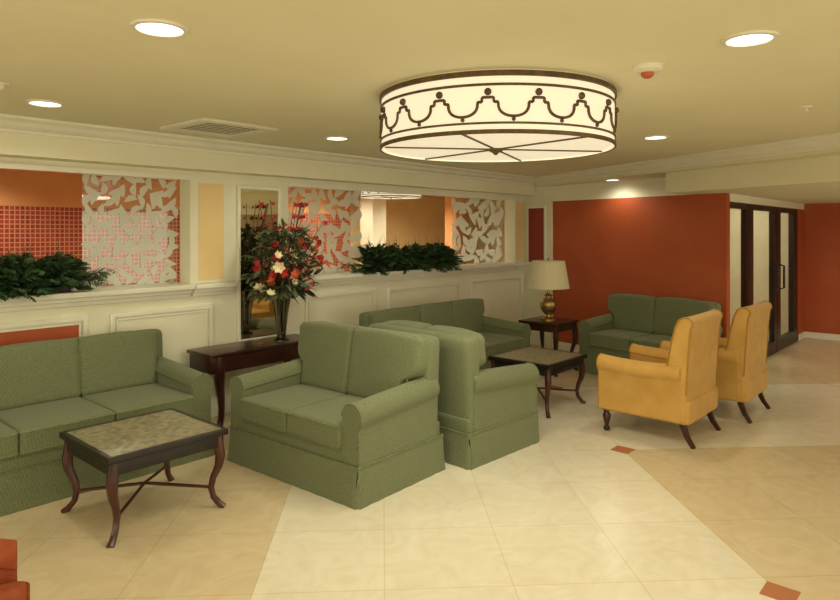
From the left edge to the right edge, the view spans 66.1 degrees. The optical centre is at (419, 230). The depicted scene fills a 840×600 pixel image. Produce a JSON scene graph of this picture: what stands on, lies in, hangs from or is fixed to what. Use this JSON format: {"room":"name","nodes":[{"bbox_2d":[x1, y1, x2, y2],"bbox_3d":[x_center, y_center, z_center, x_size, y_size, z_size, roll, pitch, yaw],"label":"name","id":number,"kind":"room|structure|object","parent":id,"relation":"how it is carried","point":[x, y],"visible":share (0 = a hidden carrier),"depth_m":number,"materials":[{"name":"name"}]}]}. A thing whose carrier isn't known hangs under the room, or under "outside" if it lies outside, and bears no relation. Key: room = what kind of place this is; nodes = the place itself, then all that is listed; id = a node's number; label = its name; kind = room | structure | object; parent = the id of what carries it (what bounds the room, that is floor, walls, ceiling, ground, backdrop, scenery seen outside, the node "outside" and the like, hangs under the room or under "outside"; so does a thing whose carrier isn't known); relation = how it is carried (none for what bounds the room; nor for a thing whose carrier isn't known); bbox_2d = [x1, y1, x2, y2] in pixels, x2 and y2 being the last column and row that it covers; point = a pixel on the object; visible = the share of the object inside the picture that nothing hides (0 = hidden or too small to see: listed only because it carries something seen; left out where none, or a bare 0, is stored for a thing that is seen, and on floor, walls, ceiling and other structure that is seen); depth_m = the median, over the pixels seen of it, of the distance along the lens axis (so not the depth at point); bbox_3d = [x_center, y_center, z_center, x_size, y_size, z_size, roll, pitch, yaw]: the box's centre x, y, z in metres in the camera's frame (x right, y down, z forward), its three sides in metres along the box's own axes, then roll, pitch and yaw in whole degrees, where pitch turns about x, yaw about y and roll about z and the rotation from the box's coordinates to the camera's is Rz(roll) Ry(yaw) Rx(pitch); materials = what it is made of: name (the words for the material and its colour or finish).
{"room":"hotel lobby","nodes":[
{"label":"hotel lobby","id":0,"kind":"room"},
{"bbox_2d":[180,178,287,283],"bbox_3d":[-1.712,0.024,6.034,0.180,0.967,1.040,0,0,42],"label":"wall pier","id":1,"kind":"object","parent":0,"point":[189,189],"visible":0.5,"depth_m":5.70,"materials":[{"name":"white paint"}]},
{"bbox_2d":[237,185,280,341],"bbox_3d":[-1.517,0.305,6.094,0.030,1.450,0.480,0,0,42],"label":"wall mirror","id":2,"kind":"object","parent":1,"relation":"attached to","point":[261,320],"visible":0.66,"depth_m":6.03,"materials":[{"name":"clear glass"}]},
{"bbox_2d":[0,171,476,287],"bbox_3d":[-3.745,0.440,10.158,0.100,2.420,16.200,0,0,42],"label":"wall","id":3,"kind":"structure","parent":0,"point":[43,226],"depth_m":9.29,"materials":[{"name":"orange paint"}]},
{"bbox_2d":[0,168,482,199],"bbox_3d":[-2.430,-0.820,8.988,4.820,0.100,16.200,0,0,42],"label":"ceiling","id":4,"kind":"structure","parent":0,"point":[11,170],"depth_m":8.64,"materials":[{"name":"beige paint"}]},
{"bbox_2d":[360,191,421,198],"bbox_3d":[-0.472,-0.644,10.455,1.012,0.251,1.013,0,0,6],"label":"drum ceiling light","id":5,"kind":"object","parent":4,"relation":"attached to","point":[364,194],"visible":0.29,"depth_m":10.19,"materials":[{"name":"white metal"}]},
{"bbox_2d":[363,196,409,198],"bbox_3d":[-0.469,-0.550,10.456,0.962,0.004,0.962,0,0,42],"label":"diffuser","id":6,"kind":"object","parent":5,"relation":"attached to","point":[366,197],"depth_m":10.46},
{"bbox_2d":[0,157,524,402],"bbox_3d":[-2.174,0.390,5.515,0.180,2.520,11.350,0,0,42],"label":"wall","id":7,"kind":"structure","parent":0,"point":[181,332],"depth_m":6.16,"materials":[{"name":"white paint"}]},
{"bbox_2d":[0,325,78,345],"bbox_3d":[-3.019,1.025,4.426,0.006,0.630,1.280,0,0,42],"label":"wall panel","id":8,"kind":"object","parent":7,"relation":"attached to","point":[15,337],"depth_m":4.70,"materials":[{"name":"red paint"}]},
{"bbox_2d":[0,316,87,336],"bbox_3d":[-3.013,1.025,4.420,0.022,0.750,1.400,0,0,42],"label":"trim","id":9,"kind":"structure","parent":7,"relation":"attached to","point":[84,319],"depth_m":4.74,"materials":[{"name":"white wood"}]},
{"bbox_2d":[0,162,190,179],"bbox_3d":[-3.935,-0.460,3.400,0.040,0.040,5.850,0,0,42],"label":"trim","id":10,"kind":"structure","parent":7,"relation":"attached to","point":[3,165],"depth_m":4.95,"materials":[{"name":"beige wood"}]},
{"bbox_2d":[0,283,194,312],"bbox_3d":[-4.013,0.515,3.470,0.390,0.110,5.850,0,0,42],"label":"trim","id":11,"kind":"structure","parent":7,"relation":"attached to","point":[109,295],"depth_m":4.99,"materials":[{"name":"white wood"}]},
{"bbox_2d":[0,239,114,301],"bbox_3d":[-2.874,0.274,4.416,0.576,0.452,1.678,0,0,42],"label":"plant","id":12,"kind":"object","parent":11,"relation":"on","point":[24,276],"visible":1,"depth_m":4.65,"materials":[{"name":"green plant"}]},
{"bbox_2d":[81,174,178,287],"bbox_3d":[-2.414,0.005,5.411,0.028,0.958,0.829,0,0,42],"label":"screen","id":13,"kind":"object","parent":11,"relation":"on","point":[129,246],"visible":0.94,"depth_m":5.40,"materials":[{"name":"clear glass"},{"name":"frosted glass"}]},
{"bbox_2d":[110,304,212,377],"bbox_3d":[-2.139,1.025,5.403,0.022,0.750,0.890,0,0,42],"label":"trim","id":14,"kind":"structure","parent":7,"relation":"attached to","point":[113,316],"depth_m":5.44,"materials":[{"name":"white wood"}]},
{"bbox_2d":[199,183,223,279],"bbox_3d":[-1.855,0.005,5.732,0.008,0.850,0.240,0,0,42],"label":"wall panel","id":15,"kind":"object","parent":7,"relation":"attached to","point":[211,196],"depth_m":5.73,"materials":[{"name":"beige paint"}]},
{"bbox_2d":[191,281,236,296],"bbox_3d":[-1.817,0.515,5.713,0.090,0.110,0.400,0,0,42],"label":"trim","id":16,"kind":"structure","parent":7,"relation":"attached to","point":[218,288],"depth_m":5.69,"materials":[{"name":"white wood"}]},
{"bbox_2d":[211,399,230,416],"bbox_3d":[-2.151,1.590,5.394,0.015,0.120,11.200,0,0,42],"label":"baseboard","id":17,"kind":"structure","parent":7,"relation":"attached to","point":[214,406],"depth_m":5.77,"materials":[{"name":"white wood"}]},
{"bbox_2d":[305,289,375,321],"bbox_3d":[-0.829,1.025,6.875,0.022,0.750,0.990,0,0,42],"label":"trim","id":18,"kind":"structure","parent":7,"relation":"attached to","point":[307,297],"depth_m":6.83,"materials":[{"name":"white wood"}]},
{"bbox_2d":[288,182,515,200],"bbox_3d":[0.040,-0.460,7.868,0.040,0.040,4.030,0,0,42],"label":"trim","id":19,"kind":"structure","parent":7,"relation":"attached to","point":[290,184],"depth_m":7.41,"materials":[{"name":"white paint"}]},
{"bbox_2d":[296,262,519,286],"bbox_3d":[-0.035,0.515,7.942,0.390,0.110,4.040,0,0,42],"label":"trim","id":20,"kind":"structure","parent":7,"relation":"attached to","point":[328,279],"depth_m":7.51,"materials":[{"name":"white wood"}]},
{"bbox_2d":[288,187,362,274],"bbox_3d":[-1.054,0.005,6.939,0.028,0.962,1.199,0,0,42],"label":"glass panel","id":21,"kind":"object","parent":20,"relation":"on","point":[315,206],"visible":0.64,"depth_m":7.03,"materials":[{"name":"glass"}]},
{"bbox_2d":[337,235,465,275],"bbox_3d":[-0.057,0.259,7.641,0.497,0.506,2.021,0,0,42],"label":"plant","id":22,"kind":"object","parent":20,"relation":"on","point":[438,256],"visible":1,"depth_m":7.46,"materials":[{"name":"green plant"}]},
{"bbox_2d":[451,197,503,264],"bbox_3d":[0.821,0.004,9.047,0.028,0.962,1.231,0,0,42],"label":"glass panel","id":23,"kind":"object","parent":20,"relation":"on","point":[495,217],"visible":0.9,"depth_m":9.02,"materials":[{"name":"white glass"}]},
{"bbox_2d":[387,281,460,308],"bbox_3d":[0.082,1.025,7.898,0.022,0.750,1.350,0,0,42],"label":"trim","id":24,"kind":"structure","parent":7,"relation":"attached to","point":[389,293],"depth_m":7.77,"materials":[{"name":"white wood"}]},
{"bbox_2d":[470,275,522,319],"bbox_3d":[1.092,1.025,9.034,0.022,0.750,1.250,0,0,42],"label":"trim","id":25,"kind":"structure","parent":7,"relation":"attached to","point":[518,276],"depth_m":9.15,"materials":[{"name":"white wood"}]},
{"bbox_2d":[516,202,523,260],"bbox_3d":[1.466,0.005,9.464,0.008,0.850,0.190,0,0,42],"label":"trim","id":26,"kind":"structure","parent":7,"relation":"attached to","point":[519,205],"depth_m":9.45,"materials":[{"name":"beige paint"}]},
{"bbox_2d":[517,262,527,269],"bbox_3d":[1.513,0.515,9.456,0.090,0.110,0.260,0,0,42],"label":"trim","id":27,"kind":"structure","parent":7,"relation":"attached to","point":[522,266],"depth_m":9.42,"materials":[{"name":"white wood"}]},
{"bbox_2d":[0,132,534,195],"bbox_3d":[-2.057,-0.645,5.361,0.200,0.250,11.275,0,0,42],"label":"beam","id":28,"kind":"structure","parent":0,"point":[12,145],"depth_m":5.58,"materials":[{"name":"white paint"}]},
{"bbox_2d":[0,114,534,184],"bbox_3d":[-1.974,-0.720,5.206,0.130,0.100,11.155,0,0,42],"label":"trim","id":29,"kind":"structure","parent":28,"relation":"attached to","point":[8,123],"depth_m":5.49,"materials":[{"name":"beige wood"}]},
{"bbox_2d":[360,198,385,267],"bbox_3d":[-0.889,0.440,12.202,0.350,2.420,0.350,0,0,42],"label":"column","id":30,"kind":"structure","parent":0,"point":[373,219],"depth_m":12.07,"materials":[{"name":"beige paint"}]},
{"bbox_2d":[0,337,839,599],"bbox_3d":[1.074,1.700,5.871,14.200,0.100,16.200,0,0,42],"label":"floor","id":31,"kind":"structure","parent":0,"point":[629,510],"depth_m":3.64,"materials":[{"name":"tile"}]},
{"bbox_2d":[0,538,29,599],"bbox_3d":[-1.508,1.155,1.780,0.739,1.005,0.727,0,0,-31],"label":"armchair","id":32,"kind":"object","parent":31,"relation":"on","point":[10,588],"visible":1,"depth_m":2.14,"materials":[{"name":"orange fabric"}]},
{"bbox_2d":[0,581,26,599],"bbox_3d":[-1.445,1.235,1.819,0.580,0.170,0.500,0,0,-31],"label":"seat cushion","id":33,"kind":"object","parent":32,"relation":"on","point":[9,590],"depth_m":2.09,"materials":[{"name":"orange fabric"}]},
{"bbox_2d":[0,329,214,516],"bbox_3d":[-2.500,1.205,4.299,0.893,0.889,2.007,0,0,42],"label":"sofa","id":34,"kind":"object","parent":31,"relation":"on","point":[48,388],"visible":0.88,"depth_m":4.38,"materials":[{"name":"green fabric"}]},
{"bbox_2d":[0,421,17,460],"bbox_3d":[-2.779,1.257,3.797,0.630,0.174,0.556,0,0,42],"label":"seat cushion","id":35,"kind":"object","parent":34,"relation":"on","point":[8,431],"depth_m":3.77,"materials":[{"name":"green fabric"}]},
{"bbox_2d":[0,338,79,410],"bbox_3d":[-2.665,0.980,4.445,0.211,0.438,0.558,0,0,42],"label":"cushion","id":36,"kind":"object","parent":34,"relation":"on","point":[46,371],"depth_m":4.40,"materials":[{"name":"green fabric"}]},
{"bbox_2d":[0,397,114,455],"bbox_3d":[-2.406,1.257,4.216,0.630,0.174,0.556,0,0,42],"label":"seat cushion","id":37,"kind":"object","parent":34,"relation":"on","point":[37,425],"depth_m":4.06,"materials":[{"name":"green fabric"}]},
{"bbox_2d":[75,330,156,395],"bbox_3d":[-2.289,0.980,4.881,0.228,0.438,0.588,0,0,42],"label":"cushion","id":38,"kind":"object","parent":34,"relation":"on","point":[115,361],"depth_m":4.78,"materials":[{"name":"green fabric"}]},
{"bbox_2d":[80,383,193,419],"bbox_3d":[-2.034,1.257,4.634,0.630,0.174,0.556,0,0,42],"label":"seat cushion","id":39,"kind":"object","parent":34,"relation":"on","point":[131,399],"depth_m":4.57,"materials":[{"name":"green fabric"}]},
{"bbox_2d":[59,408,227,547],"bbox_3d":[-1.633,1.423,3.822,0.680,0.485,0.700,0,0,42],"label":"coffee table","id":40,"kind":"object","parent":31,"relation":"on","point":[115,448],"visible":1,"depth_m":3.74,"materials":[{"name":"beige stone"}]},
{"bbox_2d":[187,334,299,425],"bbox_3d":[-1.463,1.337,5.772,0.395,0.664,1.140,0,0,42],"label":"console table","id":41,"kind":"object","parent":31,"relation":"on","point":[217,360],"visible":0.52,"depth_m":5.47,"materials":[{"name":"brown wood"}]},
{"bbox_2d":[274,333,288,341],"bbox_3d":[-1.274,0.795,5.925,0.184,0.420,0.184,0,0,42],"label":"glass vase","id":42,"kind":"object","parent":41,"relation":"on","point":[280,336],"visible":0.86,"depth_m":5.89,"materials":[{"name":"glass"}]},
{"bbox_2d":[239,200,327,331],"bbox_3d":[-1.234,0.325,5.880,0.499,1.201,0.942,0,0,42],"label":"flower bouquet","id":43,"kind":"object","parent":42,"relation":"in","point":[281,282],"visible":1,"depth_m":5.79,"materials":[{"name":"green plant"}]},
{"bbox_2d":[227,321,445,509],"bbox_3d":[-0.607,1.173,4.569,1.347,0.954,0.883,0,0,39],"label":"loveseat","id":44,"kind":"object","parent":31,"relation":"on","point":[352,422],"visible":1,"depth_m":4.34,"materials":[{"name":"green fabric"}]},
{"bbox_2d":[241,384,347,432],"bbox_3d":[-0.883,1.257,4.634,0.506,0.174,0.620,0,0,39],"label":"seat cushion","id":45,"kind":"object","parent":44,"relation":"on","point":[266,409],"depth_m":4.50,"materials":[{"name":"green fabric"}]},
{"bbox_2d":[287,394,363,449],"bbox_3d":[-0.489,1.257,4.310,0.506,0.174,0.620,0,0,39],"label":"seat cushion","id":46,"kind":"object","parent":44,"relation":"on","point":[320,424],"depth_m":4.12,"materials":[{"name":"green fabric"}]},
{"bbox_2d":[298,321,361,393],"bbox_3d":[-0.706,0.948,4.940,0.622,0.503,0.236,0,0,39],"label":"cushion","id":47,"kind":"object","parent":44,"relation":"on","point":[324,348],"depth_m":4.83,"materials":[{"name":"green fabric"}]},
{"bbox_2d":[347,327,427,397],"bbox_3d":[-0.223,0.948,4.544,0.622,0.503,0.236,0,0,39],"label":"cushion","id":48,"kind":"object","parent":44,"relation":"on","point":[378,360],"depth_m":4.47,"materials":[{"name":"green fabric"}]},
{"bbox_2d":[359,298,530,369],"bbox_3d":[0.308,1.215,6.860,0.893,0.869,1.937,0,0,42],"label":"sofa","id":49,"kind":"object","parent":31,"relation":"on","point":[500,335],"visible":0.32,"depth_m":7.08,"materials":[{"name":"green fabric"}]},
{"bbox_2d":[367,306,419,325],"bbox_3d":[-0.258,0.990,6.569,0.226,0.419,0.649,0,0,42],"label":"cushion","id":50,"kind":"object","parent":49,"relation":"on","point":[410,313],"depth_m":6.49,"materials":[{"name":"green fabric"}]},
{"bbox_2d":[417,302,453,326],"bbox_3d":[0.143,0.990,7.007,0.208,0.419,0.535,0,0,42],"label":"cushion","id":51,"kind":"object","parent":49,"relation":"on","point":[440,313],"depth_m":6.96,"materials":[{"name":"green fabric"}]},
{"bbox_2d":[448,298,484,332],"bbox_3d":[0.531,0.990,7.456,0.226,0.419,0.649,0,0,42],"label":"cushion","id":52,"kind":"object","parent":49,"relation":"on","point":[468,314],"depth_m":7.37,"materials":[{"name":"green fabric"}]},
{"bbox_2d":[485,342,496,360],"bbox_3d":[0.401,1.257,6.777,0.630,0.174,0.533,0,0,42],"label":"seat cushion","id":53,"kind":"object","parent":49,"relation":"on","point":[490,347],"depth_m":6.69,"materials":[{"name":"green fabric"}]},
{"bbox_2d":[479,332,524,353],"bbox_3d":[0.758,1.257,7.178,0.630,0.174,0.533,0,0,42],"label":"seat cushion","id":54,"kind":"object","parent":49,"relation":"on","point":[504,341],"depth_m":7.05,"materials":[{"name":"green fabric"}]},
{"bbox_2d":[368,320,539,469],"bbox_3d":[0.237,1.185,5.156,1.157,0.929,0.883,0,0,45],"label":"loveseat","id":55,"kind":"object","parent":31,"relation":"on","point":[484,416],"visible":0.62,"depth_m":4.64,"materials":[{"name":"green fabric"}]},
{"bbox_2d":[384,320,431,328],"bbox_3d":[-0.108,0.960,5.182,0.527,0.478,0.233,0,0,45],"label":"cushion","id":56,"kind":"object","parent":55,"relation":"on","point":[407,324],"depth_m":5.08,"materials":[{"name":"green fabric"}]},
{"bbox_2d":[425,325,485,367],"bbox_3d":[0.269,0.960,4.811,0.527,0.478,0.233,0,0,45],"label":"cushion","id":57,"kind":"object","parent":55,"relation":"on","point":[478,341],"depth_m":4.64,"materials":[{"name":"green fabric"}]},
{"bbox_2d":[488,346,586,417],"bbox_3d":[1.122,1.423,6.136,0.660,0.485,0.700,0,0,42],"label":"coffee table","id":58,"kind":"object","parent":31,"relation":"on","point":[549,362],"visible":0.78,"depth_m":6.02,"materials":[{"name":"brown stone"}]},
{"bbox_2d":[518,316,578,376],"bbox_3d":[1.523,1.357,7.639,0.520,0.613,0.520,0,0,42],"label":"end table","id":59,"kind":"object","parent":31,"relation":"on","point":[561,324],"visible":0.55,"depth_m":7.49,"materials":[{"name":"brown wood"}]},
{"bbox_2d":[527,258,569,320],"bbox_3d":[1.512,0.683,7.596,0.490,0.734,0.490,0,0,42],"label":"table lamp","id":60,"kind":"object","parent":59,"relation":"on","point":[548,275],"visible":1,"depth_m":7.44,"materials":[{"name":"beige fabric"}]},
{"bbox_2d":[578,294,722,374],"bbox_3d":[2.597,1.200,7.327,0.823,0.899,1.387,0,0,-40],"label":"loveseat","id":61,"kind":"object","parent":31,"relation":"on","point":[644,320],"visible":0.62,"depth_m":7.41,"materials":[{"name":"green fabric"}]},
{"bbox_2d":[589,329,651,351],"bbox_3d":[2.330,1.257,7.448,0.560,0.174,0.526,0,0,-40],"label":"seat cushion","id":62,"kind":"object","parent":61,"relation":"on","point":[601,340],"depth_m":7.32,"materials":[{"name":"green fabric"}]},
{"bbox_2d":[608,294,656,333],"bbox_3d":[2.536,0.975,7.698,0.229,0.448,0.643,0,0,-40],"label":"cushion","id":63,"kind":"object","parent":61,"relation":"on","point":[629,312],"depth_m":7.59,"materials":[{"name":"green fabric"}]},
{"bbox_2d":[630,334,671,347],"bbox_3d":[2.673,1.257,7.044,0.560,0.174,0.526,0,0,-40],"label":"seat cushion","id":64,"kind":"object","parent":61,"relation":"on","point":[650,340],"depth_m":7.01,"materials":[{"name":"green fabric"}]},
{"bbox_2d":[654,297,715,335],"bbox_3d":[2.953,0.975,7.207,0.229,0.448,0.643,0,0,-40],"label":"cushion","id":65,"kind":"object","parent":61,"relation":"on","point":[667,310],"depth_m":7.22,"materials":[{"name":"green fabric"}]},
{"bbox_2d":[596,309,722,448],"bbox_3d":[1.992,1.155,5.362,0.798,1.005,0.796,0,0,42],"label":"armchair","id":66,"kind":"object","parent":31,"relation":"on","point":[677,384],"visible":1,"depth_m":5.08,"materials":[{"name":"yellow fabric"}]},
{"bbox_2d":[660,300,771,423],"bbox_3d":[2.754,1.155,6.009,0.798,1.005,0.796,0,0,42],"label":"armchair","id":67,"kind":"object","parent":31,"relation":"on","point":[742,356],"visible":0.52,"depth_m":5.60,"materials":[{"name":"yellow fabric"}]},
{"bbox_2d":[0,0,839,176],"bbox_3d":[1.298,-0.820,2.362,9.200,0.100,11.255,0,0,42],"label":"ceiling","id":68,"kind":"structure","parent":0,"point":[311,71],"depth_m":2.91,"materials":[{"name":"paint"}]},
{"bbox_2d":[0,83,9,90],"bbox_3d":[-2.188,-0.754,3.378,0.070,0.031,0.070,0,0,42],"label":"sprinkler","id":69,"kind":"object","parent":68,"relation":"attached to","point":[2,85],"visible":1,"depth_m":3.37,"materials":[{"name":"white metal"}]},
{"bbox_2d":[25,99,64,107],"bbox_3d":[-2.252,-0.765,3.878,0.210,0.010,0.210,0,0,42],"label":"recessed light","id":70,"kind":"object","parent":68,"relation":"in","point":[35,102],"visible":1,"depth_m":3.88,"materials":[{"name":"white metal"}]},
{"bbox_2d":[130,19,188,37],"bbox_3d":[-0.986,-0.765,2.443,0.210,0.010,0.210,0,0,42],"label":"recessed light","id":71,"kind":"object","parent":68,"relation":"in","point":[161,28],"visible":1,"depth_m":2.44,"materials":[{"name":"white metal"}]},
{"bbox_2d":[159,117,278,137],"bbox_3d":[-1.491,-0.760,4.793,0.620,0.020,0.620,0,0,42],"label":"ceiling vent","id":72,"kind":"object","parent":68,"relation":"in","point":[203,125],"visible":1,"depth_m":4.76,"materials":[{"name":"white metal"}]},
{"bbox_2d":[324,136,349,140],"bbox_3d":[-0.687,-0.765,5.336,0.210,0.010,0.210,0,0,42],"label":"recessed light","id":73,"kind":"object","parent":68,"relation":"in","point":[335,138],"visible":1,"depth_m":5.34,"materials":[{"name":"white metal"}]},
{"bbox_2d":[379,69,618,162],"bbox_3d":[0.431,-0.603,3.707,1.350,0.335,1.350,0,0,6],"label":"drum ceiling light","id":74,"kind":"object","parent":68,"relation":"attached to","point":[505,115],"visible":1,"depth_m":3.18,"materials":[{"name":"white frosted glass"},{"name":"aged bronze"}]},
{"bbox_2d":[384,133,611,160],"bbox_3d":[0.435,-0.477,3.709,1.282,0.006,1.282,0,0,42],"label":"diffuser","id":75,"kind":"object","parent":74,"relation":"attached to","point":[437,146],"depth_m":3.62,"materials":[{"name":"white glass"}]},
{"bbox_2d":[632,62,662,78],"bbox_3d":[1.063,-0.742,3.016,0.140,0.056,0.140,0,0,42],"label":"smoke detector","id":76,"kind":"object","parent":68,"relation":"attached to","point":[646,70],"visible":1,"depth_m":2.98,"materials":[{"name":"white plastic"}]},
{"bbox_2d":[642,135,668,139],"bbox_3d":[1.930,-0.765,5.283,0.210,0.010,0.210,0,0,42],"label":"recessed light","id":77,"kind":"object","parent":68,"relation":"in","point":[652,137],"visible":1,"depth_m":5.28,"materials":[{"name":"white metal"}]},
{"bbox_2d":[720,30,778,47],"bbox_3d":[1.316,-0.765,2.577,0.210,0.010,0.210,0,0,42],"label":"recessed light","id":78,"kind":"object","parent":68,"relation":"in","point":[757,37],"visible":1,"depth_m":2.57,"materials":[{"name":"white metal"}]},
{"bbox_2d":[800,106,812,111],"bbox_3d":[2.394,-0.754,4.000,0.070,0.031,0.070,0,0,42],"label":"sprinkler","id":79,"kind":"object","parent":68,"relation":"attached to","point":[805,108],"visible":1,"depth_m":3.99,"materials":[{"name":"white metal"}]},
{"bbox_2d":[445,196,464,263],"bbox_3d":[0.614,0.440,11.333,0.250,2.420,0.250,0,0,42],"label":"wall","id":80,"kind":"structure","parent":0,"point":[450,217],"depth_m":11.25,"materials":[{"name":"paint"}]},
{"bbox_2d":[477,199,504,262],"bbox_3d":[3.050,0.440,14.486,4.300,2.420,0.100,0,0,42],"label":"wall","id":81,"kind":"structure","parent":0,"point":[480,244],"depth_m":15.57,"materials":[{"name":"beige paint"}]},
{"bbox_2d":[524,177,729,347],"bbox_3d":[2.479,0.505,8.397,0.156,2.290,3.146,0,0,-36],"label":"wall","id":82,"kind":"structure","parent":0,"point":[675,246],"depth_m":8.13,"materials":[{"name":"red paint"}]},
{"bbox_2d":[527,206,528,261],"bbox_3d":[1.637,0.060,9.535,0.030,0.840,0.186,0,0,42],"label":"trim","id":83,"kind":"structure","parent":82,"relation":"attached to","point":[527,206],"depth_m":9.47,"materials":[{"name":"white wood"}]},
{"bbox_2d":[528,206,543,208],"bbox_3d":[1.736,-0.345,9.399,0.176,0.030,0.345,0,0,-36],"label":"trim","id":84,"kind":"structure","parent":82,"relation":"attached to","point":[528,206],"depth_m":9.34,"materials":[{"name":"white paint"}]},
{"bbox_2d":[529,208,543,261],"bbox_3d":[1.740,0.060,9.402,0.166,0.780,0.343,0,0,-36],"label":"wall","id":85,"kind":"structure","parent":82,"relation":"attached to","point":[536,215],"depth_m":9.34,"materials":[{"name":"red paint"}]},
{"bbox_2d":[544,206,545,259],"bbox_3d":[1.836,0.060,9.262,0.030,0.840,0.186,0,0,42],"label":"trim","id":86,"kind":"structure","parent":82,"relation":"attached to","point":[544,206],"depth_m":9.19,"materials":[{"name":"white wood"}]},
{"bbox_2d":[558,341,578,352],"bbox_3d":[2.666,1.600,8.164,0.129,0.100,2.555,0,0,-36],"label":"baseboard","id":87,"kind":"structure","parent":82,"relation":"attached to","point":[561,345],"depth_m":8.93,"materials":[{"name":"white wood"}]},
{"bbox_2d":[535,132,839,184],"bbox_3d":[3.480,-0.720,4.708,0.130,0.100,10.077,0,0,-22],"label":"trim","id":88,"kind":"structure","parent":82,"relation":"attached to","point":[828,141],"depth_m":6.32,"materials":[{"name":"white paint"}]},
{"bbox_2d":[730,202,747,306],"bbox_3d":[3.670,0.660,7.503,0.070,1.980,0.750,0,0,42],"label":"door","id":89,"kind":"structure","parent":82,"relation":"in","point":[733,205],"depth_m":7.75,"materials":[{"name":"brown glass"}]},
{"bbox_2d":[535,147,839,186],"bbox_3d":[5.143,-0.755,6.683,9.200,0.230,9.578,0,0,42],"label":"ceiling","id":90,"kind":"structure","parent":0,"point":[833,151],"depth_m":6.50,"materials":[{"name":"paint"}]},
{"bbox_2d":[604,179,620,180],"bbox_3d":[2.400,-0.635,8.038,0.210,0.010,0.210,0,0,42],"label":"recessed light","id":91,"kind":"object","parent":90,"relation":"in","point":[605,179],"visible":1,"depth_m":8.00,"materials":[{"name":"white metal"}]},
{"bbox_2d":[666,155,839,203],"bbox_3d":[6.290,-0.530,6.100,6.710,0.220,8.924,0,0,42],"label":"ceiling","id":92,"kind":"structure","parent":0,"point":[816,180],"depth_m":6.33,"materials":[{"name":"paint"}]},
{"bbox_2d":[730,209,787,336],"bbox_3d":[5.200,0.505,10.298,1.280,2.290,0.100,0,0,42],"label":"door glass","id":93,"kind":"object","parent":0,"point":[761,218],"depth_m":10.12,"materials":[{"name":"white glass"}]},
{"bbox_2d":[730,193,803,209],"bbox_3d":[4.663,-0.375,8.641,0.120,0.090,3.790,0,0,42],"label":"wall door header","id":94,"kind":"structure","parent":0,"point":[733,197],"depth_m":8.24,"materials":[{"name":"beige paint"}]},
{"bbox_2d":[748,204,779,356],"bbox_3d":[4.412,0.660,8.282,0.143,1.980,1.360,0,0,42],"label":"door","id":95,"kind":"structure","parent":94,"relation":"in","point":[774,270],"depth_m":8.70,"materials":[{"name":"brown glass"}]},
{"bbox_2d":[798,209,803,333],"bbox_3d":[5.790,0.660,9.907,0.120,1.980,0.400,0,0,42],"label":"wall","id":96,"kind":"structure","parent":0,"point":[800,211],"depth_m":9.82,"materials":[{"name":"red paint"}]},
{"bbox_2d":[777,207,797,351],"bbox_3d":[5.286,0.660,9.264,0.143,1.980,1.230,0,0,42],"label":"door","id":97,"kind":"structure","parent":96,"relation":"in","point":[784,340],"depth_m":9.54,"materials":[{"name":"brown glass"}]},
{"bbox_2d":[798,332,804,340],"bbox_3d":[5.835,1.605,9.858,0.012,0.090,0.387,0,0,42],"label":"baseboard","id":98,"kind":"structure","parent":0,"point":[801,335],"depth_m":9.82,"materials":[{"name":"white wood"}]},
{"bbox_2d":[804,203,839,334],"bbox_3d":[8.272,0.615,8.033,6.320,2.070,0.100,0,0,42],"label":"wall","id":99,"kind":"structure","parent":0,"point":[821,221],"depth_m":9.86,"materials":[{"name":"red paint"}]},
{"bbox_2d":[804,331,839,340],"bbox_3d":[8.279,1.605,7.952,6.200,0.090,0.012,0,0,42],"label":"baseboard","id":100,"kind":"structure","parent":99,"relation":"attached to","point":[807,334],"depth_m":9.84,"materials":[{"name":"white wood"}]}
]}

